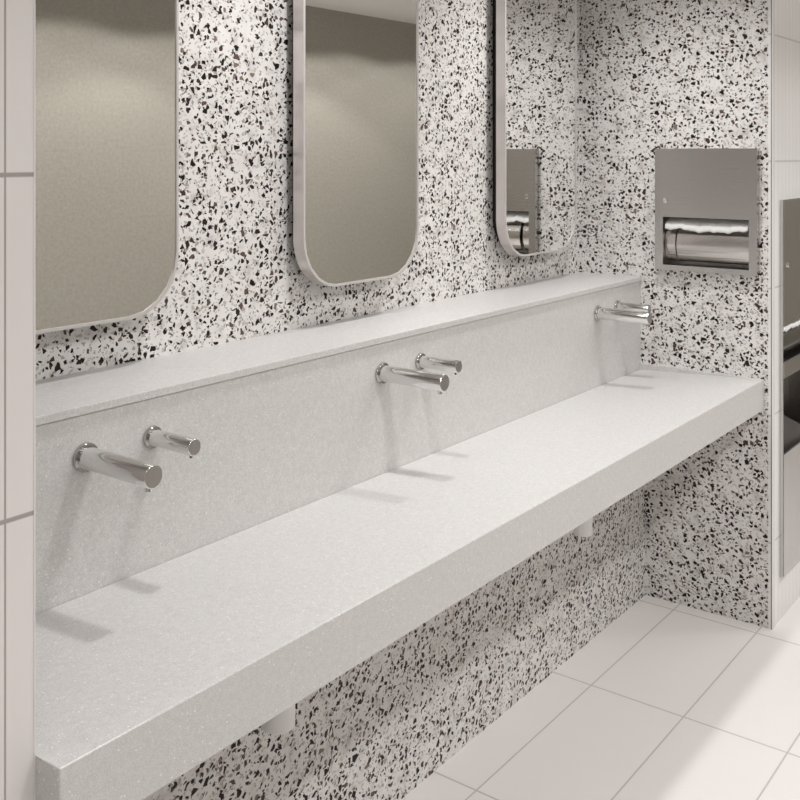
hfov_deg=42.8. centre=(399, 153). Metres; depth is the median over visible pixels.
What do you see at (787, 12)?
wall
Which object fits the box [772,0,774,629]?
trim
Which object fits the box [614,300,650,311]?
spout
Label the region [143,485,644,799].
wall
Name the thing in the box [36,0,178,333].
wall mirror
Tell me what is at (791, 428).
liner
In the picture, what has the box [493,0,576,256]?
wall mirror
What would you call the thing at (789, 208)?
paper towel dispenser
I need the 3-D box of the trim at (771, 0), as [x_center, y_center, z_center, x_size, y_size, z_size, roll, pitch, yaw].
[1.272,0.330,3.498,0.002,2.600,0.002,0,0,37]
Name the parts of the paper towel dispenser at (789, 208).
waste door, door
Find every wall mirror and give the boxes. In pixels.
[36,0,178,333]
[292,0,418,286]
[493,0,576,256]
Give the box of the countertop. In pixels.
[36,363,763,799]
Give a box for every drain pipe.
[261,704,294,734]
[573,518,591,536]
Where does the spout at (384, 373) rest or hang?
attached to the backsplash
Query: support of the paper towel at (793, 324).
hanging from the paper towel dispenser at (789, 208)
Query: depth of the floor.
2.92 m
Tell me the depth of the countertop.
1.89 m
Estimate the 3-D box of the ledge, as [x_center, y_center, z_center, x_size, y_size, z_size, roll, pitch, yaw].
[-0.046,0.463,2.746,0.253,0.016,2.790,0,0,37]
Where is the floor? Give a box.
[401,595,799,799]
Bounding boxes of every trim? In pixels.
[34,0,35,799]
[771,0,771,629]
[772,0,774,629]
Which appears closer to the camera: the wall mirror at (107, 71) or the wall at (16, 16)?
the wall at (16, 16)
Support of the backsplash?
on the wall at (383, 726)
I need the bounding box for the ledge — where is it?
[36,272,641,425]
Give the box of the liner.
[783,415,799,453]
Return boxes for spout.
[73,442,162,491]
[143,425,200,457]
[375,362,448,393]
[415,353,461,374]
[594,305,651,326]
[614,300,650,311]
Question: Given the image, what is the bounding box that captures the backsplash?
[36,281,640,614]
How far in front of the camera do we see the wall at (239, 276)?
2.59 m
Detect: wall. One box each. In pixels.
[0,0,33,799]
[36,0,579,380]
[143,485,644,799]
[580,0,767,627]
[768,0,799,628]
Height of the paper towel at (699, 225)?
0.058 m
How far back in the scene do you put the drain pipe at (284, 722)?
1.83 m
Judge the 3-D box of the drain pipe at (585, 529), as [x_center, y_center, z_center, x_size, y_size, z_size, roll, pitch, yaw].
[0.506,0.967,2.826,0.052,0.171,0.052,0,0,37]
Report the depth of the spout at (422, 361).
2.62 m
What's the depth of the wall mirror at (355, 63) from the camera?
2.75 m
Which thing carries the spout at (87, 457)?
attached to the backsplash
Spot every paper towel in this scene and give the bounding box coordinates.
[665,217,748,233]
[783,319,799,331]
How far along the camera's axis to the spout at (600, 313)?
3.43 m
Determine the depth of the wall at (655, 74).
3.67 m
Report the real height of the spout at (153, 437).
0.043 m
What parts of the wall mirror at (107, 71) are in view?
frame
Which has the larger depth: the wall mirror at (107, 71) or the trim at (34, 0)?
the wall mirror at (107, 71)
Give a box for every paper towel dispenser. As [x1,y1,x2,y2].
[655,148,759,275]
[780,198,799,577]
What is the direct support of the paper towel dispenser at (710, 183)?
attached to the wall at (655, 74)

